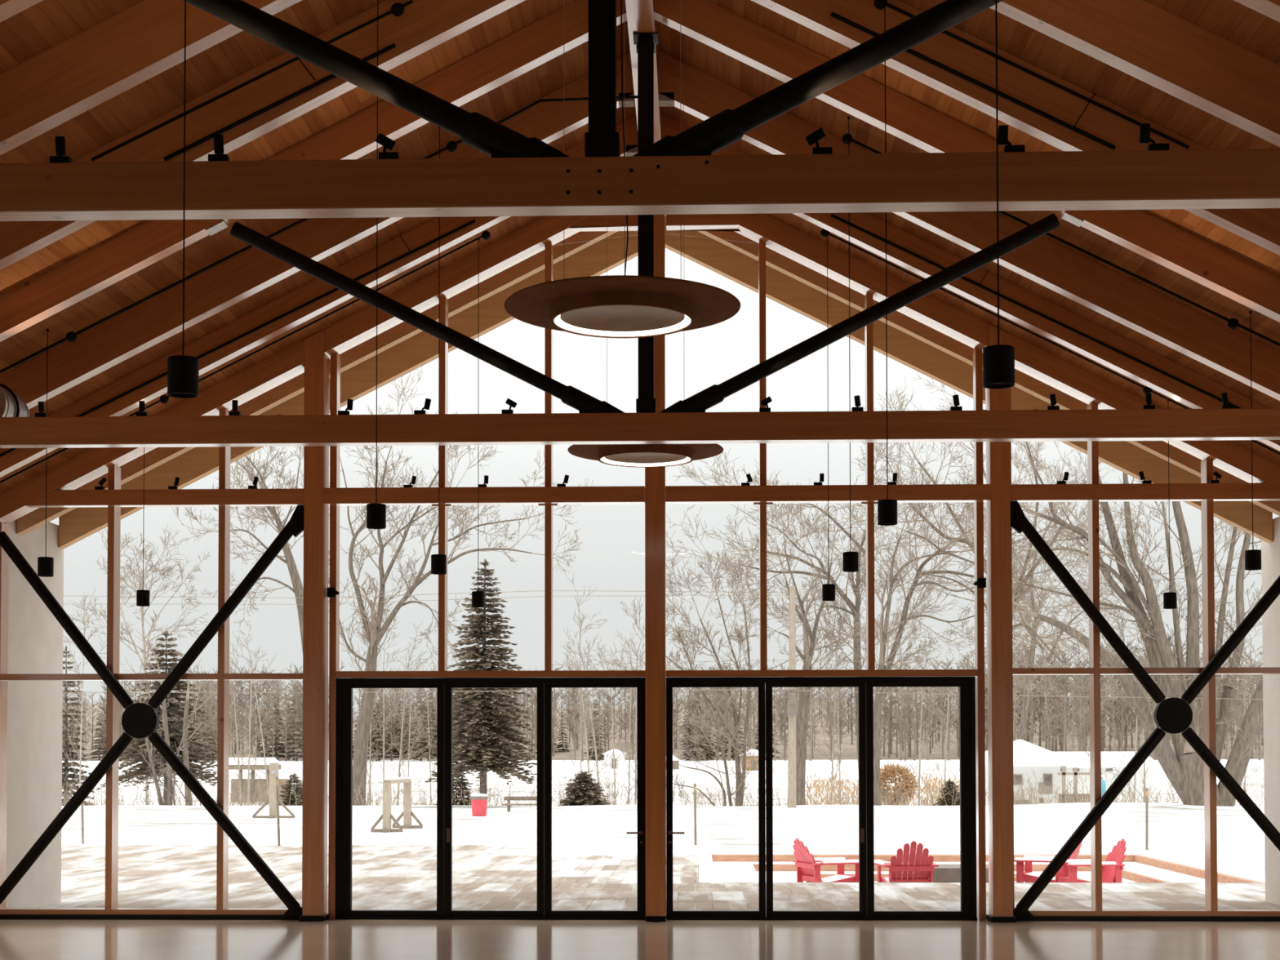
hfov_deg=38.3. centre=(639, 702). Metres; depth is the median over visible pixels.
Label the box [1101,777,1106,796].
barrel
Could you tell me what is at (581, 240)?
rafter
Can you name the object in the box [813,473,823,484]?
track spotlight
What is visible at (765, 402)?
track spotlight
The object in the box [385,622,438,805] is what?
young tree
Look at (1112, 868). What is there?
garden chair
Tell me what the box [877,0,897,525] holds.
pendant
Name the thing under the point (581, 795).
spruce
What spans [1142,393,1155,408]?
track spotlight
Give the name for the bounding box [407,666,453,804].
young tree
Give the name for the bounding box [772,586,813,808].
utility pole
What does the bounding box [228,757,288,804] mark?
shelter
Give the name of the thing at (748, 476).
track spotlight
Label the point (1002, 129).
track spotlight
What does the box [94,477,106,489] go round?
track spotlight
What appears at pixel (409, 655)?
young tree
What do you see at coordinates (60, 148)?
track spotlight
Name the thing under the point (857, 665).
bare tree
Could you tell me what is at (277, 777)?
stake
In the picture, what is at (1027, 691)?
bare tree
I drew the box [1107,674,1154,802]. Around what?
young tree
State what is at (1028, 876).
garden chair
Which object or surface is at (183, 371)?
pendant
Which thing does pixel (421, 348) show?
rafter
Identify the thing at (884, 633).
bare tree
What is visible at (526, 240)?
rafter
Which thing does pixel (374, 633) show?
bare tree
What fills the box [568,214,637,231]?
trim
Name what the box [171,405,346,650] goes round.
bare tree
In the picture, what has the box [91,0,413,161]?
conduit
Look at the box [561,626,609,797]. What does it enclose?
young tree
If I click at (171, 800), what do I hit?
bare tree
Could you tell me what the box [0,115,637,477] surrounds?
rafter
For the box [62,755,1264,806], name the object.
undergrowth
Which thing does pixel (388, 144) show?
track spotlight
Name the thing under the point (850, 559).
pendant
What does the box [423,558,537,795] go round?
spruce tree
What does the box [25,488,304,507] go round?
cross beam
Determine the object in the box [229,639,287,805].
young tree
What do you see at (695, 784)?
stake
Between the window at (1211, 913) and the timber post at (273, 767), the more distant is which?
the timber post at (273, 767)
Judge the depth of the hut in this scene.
187.06 m
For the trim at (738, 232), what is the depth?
19.31 m
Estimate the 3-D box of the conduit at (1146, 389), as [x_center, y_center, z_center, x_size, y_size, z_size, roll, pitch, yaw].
[4.086,-3.607,18.394,4.547,2.309,0.090,0,-2,2]
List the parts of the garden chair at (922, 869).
leg, leg, armrest, post, rail, post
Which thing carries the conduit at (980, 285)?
attached to the rafter at (1180, 392)
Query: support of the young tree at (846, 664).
on the snow ground
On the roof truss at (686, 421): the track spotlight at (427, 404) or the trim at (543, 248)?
the track spotlight at (427, 404)
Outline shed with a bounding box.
[1053,751,1161,803]
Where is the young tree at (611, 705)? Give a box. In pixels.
[581,650,637,804]
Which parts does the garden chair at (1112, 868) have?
leg, rail, leg, leg, armrest, post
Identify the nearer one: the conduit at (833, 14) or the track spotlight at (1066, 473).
the conduit at (833, 14)
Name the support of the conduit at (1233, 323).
attached to the ceiling at (45, 24)
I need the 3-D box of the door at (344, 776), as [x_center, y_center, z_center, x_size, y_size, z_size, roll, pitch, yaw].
[-1.555,1.001,19.208,3.236,2.511,0.178,0,-2,2]
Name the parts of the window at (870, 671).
clip plate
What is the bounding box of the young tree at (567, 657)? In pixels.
[557,635,631,786]
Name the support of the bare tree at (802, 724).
on the snow ground
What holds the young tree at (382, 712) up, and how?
on the snow ground
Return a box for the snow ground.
[61,759,1265,878]
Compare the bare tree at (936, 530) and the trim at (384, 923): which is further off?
the bare tree at (936, 530)
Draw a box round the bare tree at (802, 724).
[711,478,876,804]
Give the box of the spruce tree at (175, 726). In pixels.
[95,631,229,804]
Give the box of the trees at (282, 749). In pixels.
[62,688,781,760]
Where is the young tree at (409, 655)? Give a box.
[373,642,434,805]
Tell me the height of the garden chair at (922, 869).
0.937 m
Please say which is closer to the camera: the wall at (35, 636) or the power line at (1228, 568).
the wall at (35, 636)
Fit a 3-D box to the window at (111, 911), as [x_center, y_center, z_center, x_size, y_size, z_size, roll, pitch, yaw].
[-5.126,-0.630,19.390,3.307,5.790,0.263,0,-2,2]
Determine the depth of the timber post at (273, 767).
51.80 m
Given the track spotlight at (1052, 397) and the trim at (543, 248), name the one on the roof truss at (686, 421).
the track spotlight at (1052, 397)
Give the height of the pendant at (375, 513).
3.794 m
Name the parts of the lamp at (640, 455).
plate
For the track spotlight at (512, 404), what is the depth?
14.61 m
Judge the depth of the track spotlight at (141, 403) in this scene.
14.69 m
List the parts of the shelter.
post, post, post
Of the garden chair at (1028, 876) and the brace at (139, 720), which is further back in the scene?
the garden chair at (1028, 876)
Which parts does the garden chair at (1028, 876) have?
leg, leg, armrest, leg, post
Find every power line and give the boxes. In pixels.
[62,688,1262,699]
[85,568,1234,598]
[262,573,1262,604]
[552,659,1128,667]
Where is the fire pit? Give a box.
[933,863,988,882]
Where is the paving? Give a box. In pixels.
[37,844,1279,914]
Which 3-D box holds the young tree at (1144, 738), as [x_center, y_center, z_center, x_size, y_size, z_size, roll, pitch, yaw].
[18.566,1.293,68.188,1.782,5.669,1.580,0,-2,14]
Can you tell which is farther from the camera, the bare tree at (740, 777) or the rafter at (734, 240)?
the bare tree at (740, 777)
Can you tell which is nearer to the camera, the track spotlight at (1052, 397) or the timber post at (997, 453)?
the track spotlight at (1052, 397)
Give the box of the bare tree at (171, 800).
[124,629,239,805]
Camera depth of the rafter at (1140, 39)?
11.21 m
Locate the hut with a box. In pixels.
[603,749,625,768]
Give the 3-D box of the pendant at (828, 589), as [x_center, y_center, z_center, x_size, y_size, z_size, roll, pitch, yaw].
[1.855,-2.893,18.176,0.129,3.788,0.129,0,-2,2]
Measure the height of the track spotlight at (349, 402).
0.130 m
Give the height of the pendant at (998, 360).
3.811 m
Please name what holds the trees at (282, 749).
on the snow ground
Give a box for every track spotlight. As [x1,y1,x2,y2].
[35,401,47,417]
[49,136,71,163]
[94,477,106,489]
[135,400,147,416]
[168,476,179,488]
[208,134,229,160]
[228,400,240,415]
[248,476,258,488]
[337,399,353,414]
[375,133,399,159]
[403,475,416,487]
[413,398,431,413]
[477,475,488,487]
[502,398,516,413]
[556,474,568,486]
[741,473,752,485]
[759,396,772,411]
[805,128,832,154]
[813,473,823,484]
[851,395,863,411]
[888,472,897,484]
[950,394,962,410]
[998,124,1025,151]
[1047,393,1059,409]
[1056,471,1068,484]
[1138,471,1151,483]
[1139,123,1169,150]
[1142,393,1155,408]
[1209,471,1222,483]
[1221,392,1234,408]
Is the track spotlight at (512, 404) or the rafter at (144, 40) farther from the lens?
the track spotlight at (512, 404)
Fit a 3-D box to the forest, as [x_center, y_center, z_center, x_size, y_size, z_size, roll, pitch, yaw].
[0.686,-1.053,267.008,216.191,20.807,84.858,0,-2,2]
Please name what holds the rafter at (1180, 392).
attached to the ceiling at (45, 24)
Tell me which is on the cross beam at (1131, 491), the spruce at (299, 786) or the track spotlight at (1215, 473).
the track spotlight at (1215, 473)
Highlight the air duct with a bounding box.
[0,383,29,417]
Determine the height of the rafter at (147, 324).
3.840 m
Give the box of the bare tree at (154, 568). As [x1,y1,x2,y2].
[67,524,209,804]
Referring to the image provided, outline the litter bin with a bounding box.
[471,793,488,816]
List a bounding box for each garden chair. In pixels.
[792,838,858,882]
[874,840,938,882]
[1013,840,1082,882]
[1055,838,1126,882]
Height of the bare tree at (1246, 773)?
7.146 m
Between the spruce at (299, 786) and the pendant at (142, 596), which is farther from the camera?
the spruce at (299, 786)
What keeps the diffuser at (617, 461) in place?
attached to the lamp at (640, 455)
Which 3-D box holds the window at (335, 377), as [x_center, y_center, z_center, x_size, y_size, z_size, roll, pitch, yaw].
[-1.595,-1.336,19.309,3.312,7.188,0.245,0,-2,2]
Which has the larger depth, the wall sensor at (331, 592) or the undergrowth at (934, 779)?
the undergrowth at (934, 779)
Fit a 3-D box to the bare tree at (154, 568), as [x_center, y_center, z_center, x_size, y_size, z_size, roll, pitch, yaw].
[-20.414,-1.151,75.920,5.959,12.400,3.769,-1,-2,28]
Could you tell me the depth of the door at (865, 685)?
19.08 m
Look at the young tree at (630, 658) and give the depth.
70.98 m
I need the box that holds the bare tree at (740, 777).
[591,534,777,806]
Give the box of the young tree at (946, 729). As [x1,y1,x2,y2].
[928,667,959,797]
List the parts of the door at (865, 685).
lever handle, flush pull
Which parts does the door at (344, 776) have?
flush pull, lever handle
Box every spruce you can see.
[279,772,302,805]
[434,763,473,804]
[558,770,611,805]
[932,778,959,805]
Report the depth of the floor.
17.00 m
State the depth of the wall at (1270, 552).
21.09 m
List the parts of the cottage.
pane, pane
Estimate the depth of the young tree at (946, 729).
73.61 m
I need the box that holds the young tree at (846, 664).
[808,622,874,804]
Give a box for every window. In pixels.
[0,408,304,919]
[328,241,644,919]
[666,240,986,919]
[1009,387,1279,921]
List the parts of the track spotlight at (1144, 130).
stem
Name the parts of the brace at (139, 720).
rod, rod, rod, rod, gusset plate, gusset plate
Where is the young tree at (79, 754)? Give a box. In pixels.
[62,587,124,787]
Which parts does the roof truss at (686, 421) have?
plate, plate, king post, plate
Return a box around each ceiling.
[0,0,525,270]
[0,0,1279,494]
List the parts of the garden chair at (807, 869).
post, rail, post, armrest, leg, leg, leg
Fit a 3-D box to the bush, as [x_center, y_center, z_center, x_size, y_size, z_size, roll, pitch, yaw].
[11.112,4.000,80.573,2.332,2.832,2.004,0,-2,2]
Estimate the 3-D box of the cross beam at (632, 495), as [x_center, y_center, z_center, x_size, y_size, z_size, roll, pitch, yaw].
[-1.611,-2.142,19.149,3.332,0.165,0.178,0,-2,2]
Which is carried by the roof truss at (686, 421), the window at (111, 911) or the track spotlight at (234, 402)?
the track spotlight at (234, 402)
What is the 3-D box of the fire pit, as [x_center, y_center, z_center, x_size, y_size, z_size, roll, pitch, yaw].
[4.895,2.727,28.003,1.040,0.479,1.040,0,-2,2]
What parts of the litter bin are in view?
lid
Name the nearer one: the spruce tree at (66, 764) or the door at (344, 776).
the door at (344, 776)
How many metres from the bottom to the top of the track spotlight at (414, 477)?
0.131 m
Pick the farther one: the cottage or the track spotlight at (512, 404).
the cottage
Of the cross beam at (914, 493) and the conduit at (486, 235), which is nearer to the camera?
the conduit at (486, 235)
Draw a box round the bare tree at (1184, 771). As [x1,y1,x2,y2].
[939,441,1263,806]
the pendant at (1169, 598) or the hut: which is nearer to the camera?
the pendant at (1169, 598)
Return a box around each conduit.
[0,95,637,373]
[0,219,475,456]
[0,230,490,483]
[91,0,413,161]
[163,43,395,161]
[820,228,1279,454]
[830,11,1115,150]
[831,213,1240,408]
[841,133,1279,346]
[874,0,1189,148]
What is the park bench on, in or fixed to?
on the snow ground
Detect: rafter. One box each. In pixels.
[0,0,43,22]
[0,0,302,155]
[0,53,635,408]
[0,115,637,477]
[0,215,593,523]
[17,231,617,535]
[58,231,638,549]
[658,50,1279,400]
[662,113,1279,450]
[665,214,1279,515]
[665,215,1272,542]
[716,213,1279,488]
[751,0,1279,255]
[989,0,1279,146]
[1233,0,1279,22]
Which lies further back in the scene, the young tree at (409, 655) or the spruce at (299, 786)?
the young tree at (409, 655)
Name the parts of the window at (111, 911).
sill, sill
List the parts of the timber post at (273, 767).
plate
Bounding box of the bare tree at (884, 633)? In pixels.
[830,454,1088,805]
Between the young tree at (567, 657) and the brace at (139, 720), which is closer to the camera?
the brace at (139, 720)
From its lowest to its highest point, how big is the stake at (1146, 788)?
1.183 m
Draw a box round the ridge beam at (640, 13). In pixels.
[625,0,662,142]
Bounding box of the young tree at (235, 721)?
[198,654,271,805]
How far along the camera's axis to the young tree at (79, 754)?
65.61 m
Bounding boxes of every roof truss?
[0,0,1279,221]
[0,0,1279,448]
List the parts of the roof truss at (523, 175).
king post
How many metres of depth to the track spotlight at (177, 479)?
19.20 m
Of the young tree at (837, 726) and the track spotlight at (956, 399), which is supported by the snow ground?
the young tree at (837, 726)
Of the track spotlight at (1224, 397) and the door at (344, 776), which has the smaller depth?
the track spotlight at (1224, 397)
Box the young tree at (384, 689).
[362,632,409,804]
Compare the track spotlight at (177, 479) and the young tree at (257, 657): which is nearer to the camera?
the track spotlight at (177, 479)
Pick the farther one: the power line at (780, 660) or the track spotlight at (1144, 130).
the power line at (780, 660)
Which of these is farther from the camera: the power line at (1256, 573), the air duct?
the power line at (1256, 573)
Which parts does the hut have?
door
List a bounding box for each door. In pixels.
[334,677,645,919]
[666,676,977,919]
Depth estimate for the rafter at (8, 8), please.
9.94 m
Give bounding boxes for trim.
[3,231,578,524]
[383,923,984,924]
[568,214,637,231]
[666,213,739,231]
[734,231,1254,483]
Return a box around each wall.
[5,519,63,907]
[1261,515,1279,905]
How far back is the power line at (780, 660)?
60.56 m
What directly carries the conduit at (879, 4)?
attached to the rafter at (1260, 227)
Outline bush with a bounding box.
[880,761,918,805]
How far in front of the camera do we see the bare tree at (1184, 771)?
60.46 m
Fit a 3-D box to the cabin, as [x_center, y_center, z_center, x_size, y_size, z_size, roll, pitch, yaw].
[11.098,5.744,180.611,2.703,2.256,4.600,0,-2,2]
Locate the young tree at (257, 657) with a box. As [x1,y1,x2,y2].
[217,623,297,805]
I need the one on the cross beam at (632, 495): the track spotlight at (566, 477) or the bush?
the track spotlight at (566, 477)
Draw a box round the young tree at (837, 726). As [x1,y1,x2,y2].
[817,657,853,804]
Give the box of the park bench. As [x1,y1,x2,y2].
[502,796,552,811]
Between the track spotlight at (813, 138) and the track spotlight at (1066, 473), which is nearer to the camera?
the track spotlight at (813, 138)
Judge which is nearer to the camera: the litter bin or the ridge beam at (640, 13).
the ridge beam at (640, 13)
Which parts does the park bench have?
seat, backrest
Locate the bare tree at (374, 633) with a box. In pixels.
[294,366,593,805]
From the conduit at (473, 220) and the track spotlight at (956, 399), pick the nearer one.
the track spotlight at (956, 399)
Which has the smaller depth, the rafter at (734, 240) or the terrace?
the rafter at (734, 240)
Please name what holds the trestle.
on the snow ground
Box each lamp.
[504,0,740,337]
[567,55,723,467]
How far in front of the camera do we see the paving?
23.76 m
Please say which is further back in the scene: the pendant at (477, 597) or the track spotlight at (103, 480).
the track spotlight at (103, 480)
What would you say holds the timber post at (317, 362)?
on the floor
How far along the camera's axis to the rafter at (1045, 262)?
15.87 m
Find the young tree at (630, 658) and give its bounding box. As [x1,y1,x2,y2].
[582,631,637,804]
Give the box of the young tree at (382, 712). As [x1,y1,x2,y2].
[344,629,399,805]
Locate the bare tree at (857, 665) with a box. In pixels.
[665,388,937,772]
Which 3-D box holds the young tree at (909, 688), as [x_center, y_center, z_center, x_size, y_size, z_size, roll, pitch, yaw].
[10.081,0.630,66.789,2.993,6.806,1.748,1,-2,-23]
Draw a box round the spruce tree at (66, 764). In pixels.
[62,644,98,805]
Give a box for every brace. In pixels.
[0,505,304,915]
[1010,501,1279,916]
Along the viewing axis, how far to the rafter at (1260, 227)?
12.79 m
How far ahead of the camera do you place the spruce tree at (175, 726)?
68.25 m
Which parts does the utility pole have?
cross arm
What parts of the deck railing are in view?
porch post, rail, porch post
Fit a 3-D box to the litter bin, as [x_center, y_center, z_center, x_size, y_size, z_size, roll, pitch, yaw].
[-4.581,2.929,52.625,0.489,0.650,0.489,0,-2,2]
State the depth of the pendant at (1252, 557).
15.12 m
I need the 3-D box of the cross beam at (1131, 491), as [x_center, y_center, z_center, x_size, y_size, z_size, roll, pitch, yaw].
[5.268,-2.156,18.950,2.933,0.165,0.148,0,-2,2]
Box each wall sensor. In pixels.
[326,587,339,597]
[973,577,986,587]
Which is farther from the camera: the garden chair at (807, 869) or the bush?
the bush
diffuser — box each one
[554,315,690,336]
[600,457,690,466]
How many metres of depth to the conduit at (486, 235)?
18.63 m
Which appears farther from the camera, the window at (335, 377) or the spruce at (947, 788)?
the spruce at (947, 788)
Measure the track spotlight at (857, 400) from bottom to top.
0.131 m
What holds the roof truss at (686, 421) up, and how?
attached to the ceiling at (45, 24)
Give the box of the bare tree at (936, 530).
[841,371,1141,728]
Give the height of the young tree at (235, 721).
6.779 m
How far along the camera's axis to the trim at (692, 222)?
19.12 m
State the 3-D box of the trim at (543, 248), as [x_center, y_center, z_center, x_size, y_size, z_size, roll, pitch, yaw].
[-3.381,-3.711,19.482,6.884,3.696,0.170,0,-2,2]
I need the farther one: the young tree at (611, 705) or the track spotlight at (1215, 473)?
the young tree at (611, 705)
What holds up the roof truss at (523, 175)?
attached to the ceiling at (45, 24)
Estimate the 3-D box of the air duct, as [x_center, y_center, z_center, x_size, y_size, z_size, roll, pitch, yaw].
[-5.325,-2.606,15.201,0.454,0.854,0.530,0,-2,2]
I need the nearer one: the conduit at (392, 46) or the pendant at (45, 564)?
the conduit at (392, 46)
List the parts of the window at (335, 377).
clip plate, clip plate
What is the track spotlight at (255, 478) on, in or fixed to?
on the cross beam at (280, 496)
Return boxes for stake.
[80,802,84,844]
[275,776,280,845]
[693,783,697,844]
[1145,787,1148,850]
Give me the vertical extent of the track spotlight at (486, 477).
0.130 m
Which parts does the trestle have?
trestle post, trestle post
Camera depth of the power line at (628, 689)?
60.46 m
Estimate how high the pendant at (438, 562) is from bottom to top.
3.786 m
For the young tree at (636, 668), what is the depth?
64.94 m
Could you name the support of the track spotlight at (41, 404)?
on the roof truss at (686, 421)
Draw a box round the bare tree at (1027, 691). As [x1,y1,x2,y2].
[983,463,1117,740]
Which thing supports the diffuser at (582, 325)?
attached to the lamp at (607, 306)
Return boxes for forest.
[62,635,1263,760]
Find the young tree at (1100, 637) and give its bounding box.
[1060,636,1135,802]
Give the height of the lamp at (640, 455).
3.646 m
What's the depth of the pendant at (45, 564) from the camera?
15.55 m
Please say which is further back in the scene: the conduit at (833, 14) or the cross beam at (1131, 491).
the cross beam at (1131, 491)
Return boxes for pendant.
[37,328,53,577]
[136,404,149,606]
[167,0,199,398]
[366,0,386,528]
[431,126,446,574]
[471,239,484,607]
[822,230,835,600]
[842,116,858,572]
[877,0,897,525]
[982,0,1014,389]
[1163,400,1177,608]
[1244,311,1261,570]
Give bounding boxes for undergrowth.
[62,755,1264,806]
[773,763,959,805]
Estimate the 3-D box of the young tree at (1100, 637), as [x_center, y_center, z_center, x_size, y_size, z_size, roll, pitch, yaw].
[17.066,0.803,67.758,3.073,6.569,1.623,1,-2,-24]
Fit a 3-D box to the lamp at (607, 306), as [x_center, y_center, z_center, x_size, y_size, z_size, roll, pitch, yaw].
[-0.100,-4.002,10.429,1.330,3.726,1.330,0,-2,2]
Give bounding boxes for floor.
[0,919,1279,959]
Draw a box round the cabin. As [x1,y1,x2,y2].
[739,749,758,770]
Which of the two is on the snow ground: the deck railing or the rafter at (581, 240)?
the deck railing
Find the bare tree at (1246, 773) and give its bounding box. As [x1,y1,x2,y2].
[1225,652,1262,791]
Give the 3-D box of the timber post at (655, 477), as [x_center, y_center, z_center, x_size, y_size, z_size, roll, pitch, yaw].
[0.161,-1.464,19.098,0.210,7.430,0.315,0,-2,2]
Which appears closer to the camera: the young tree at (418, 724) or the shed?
the young tree at (418, 724)
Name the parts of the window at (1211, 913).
sill, sill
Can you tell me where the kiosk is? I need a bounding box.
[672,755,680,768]
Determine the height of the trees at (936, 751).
13.969 m
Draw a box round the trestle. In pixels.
[370,777,422,832]
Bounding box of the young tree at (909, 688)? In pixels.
[903,626,946,805]
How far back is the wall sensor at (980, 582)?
19.03 m
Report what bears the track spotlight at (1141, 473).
on the cross beam at (1131, 491)
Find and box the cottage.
[951,739,1083,805]
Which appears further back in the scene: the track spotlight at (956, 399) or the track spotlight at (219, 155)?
the track spotlight at (956, 399)
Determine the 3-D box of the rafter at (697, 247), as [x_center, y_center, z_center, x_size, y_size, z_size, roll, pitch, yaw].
[3.720,-3.787,21.254,6.990,3.938,0.160,0,-2,2]
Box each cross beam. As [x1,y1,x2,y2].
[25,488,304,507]
[323,485,644,506]
[665,484,990,504]
[1009,483,1279,502]
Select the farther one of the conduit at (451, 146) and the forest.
the forest
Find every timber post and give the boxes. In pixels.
[252,763,295,818]
[298,329,329,921]
[644,214,666,921]
[985,324,1016,922]
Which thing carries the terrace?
on the snow ground
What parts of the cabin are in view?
door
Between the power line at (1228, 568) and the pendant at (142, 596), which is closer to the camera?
the pendant at (142, 596)
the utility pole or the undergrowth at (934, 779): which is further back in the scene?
the undergrowth at (934, 779)
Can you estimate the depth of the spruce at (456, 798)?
66.47 m
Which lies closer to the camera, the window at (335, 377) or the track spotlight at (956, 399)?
the track spotlight at (956, 399)
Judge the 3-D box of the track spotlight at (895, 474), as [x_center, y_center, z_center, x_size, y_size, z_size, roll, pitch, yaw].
[2.604,-2.300,18.993,0.099,0.130,0.061,0,-2,2]
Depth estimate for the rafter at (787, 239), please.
18.99 m
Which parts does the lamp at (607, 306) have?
plate, power cord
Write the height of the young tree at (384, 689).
7.709 m
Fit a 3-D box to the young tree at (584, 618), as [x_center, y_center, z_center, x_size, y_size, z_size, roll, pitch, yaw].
[-2.357,-0.199,72.144,1.909,9.765,2.017,-1,-2,16]
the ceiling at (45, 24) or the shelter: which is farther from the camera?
the shelter
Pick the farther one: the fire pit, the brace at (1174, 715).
the fire pit
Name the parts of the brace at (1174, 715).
gusset plate, gusset plate, rod, rod, rod, rod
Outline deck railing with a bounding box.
[1057,767,1089,803]
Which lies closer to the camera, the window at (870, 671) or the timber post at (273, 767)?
the window at (870, 671)
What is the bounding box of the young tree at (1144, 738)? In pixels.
[1118,661,1157,802]
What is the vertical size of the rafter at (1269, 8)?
3.988 m
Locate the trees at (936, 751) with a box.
[62,693,1263,760]
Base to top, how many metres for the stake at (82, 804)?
1.122 m
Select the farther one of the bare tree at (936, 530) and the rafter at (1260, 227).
the bare tree at (936, 530)
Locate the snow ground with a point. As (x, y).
(1176, 831)
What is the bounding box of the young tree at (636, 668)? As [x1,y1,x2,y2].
[611,617,644,804]
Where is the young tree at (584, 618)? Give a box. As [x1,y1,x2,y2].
[555,575,607,786]

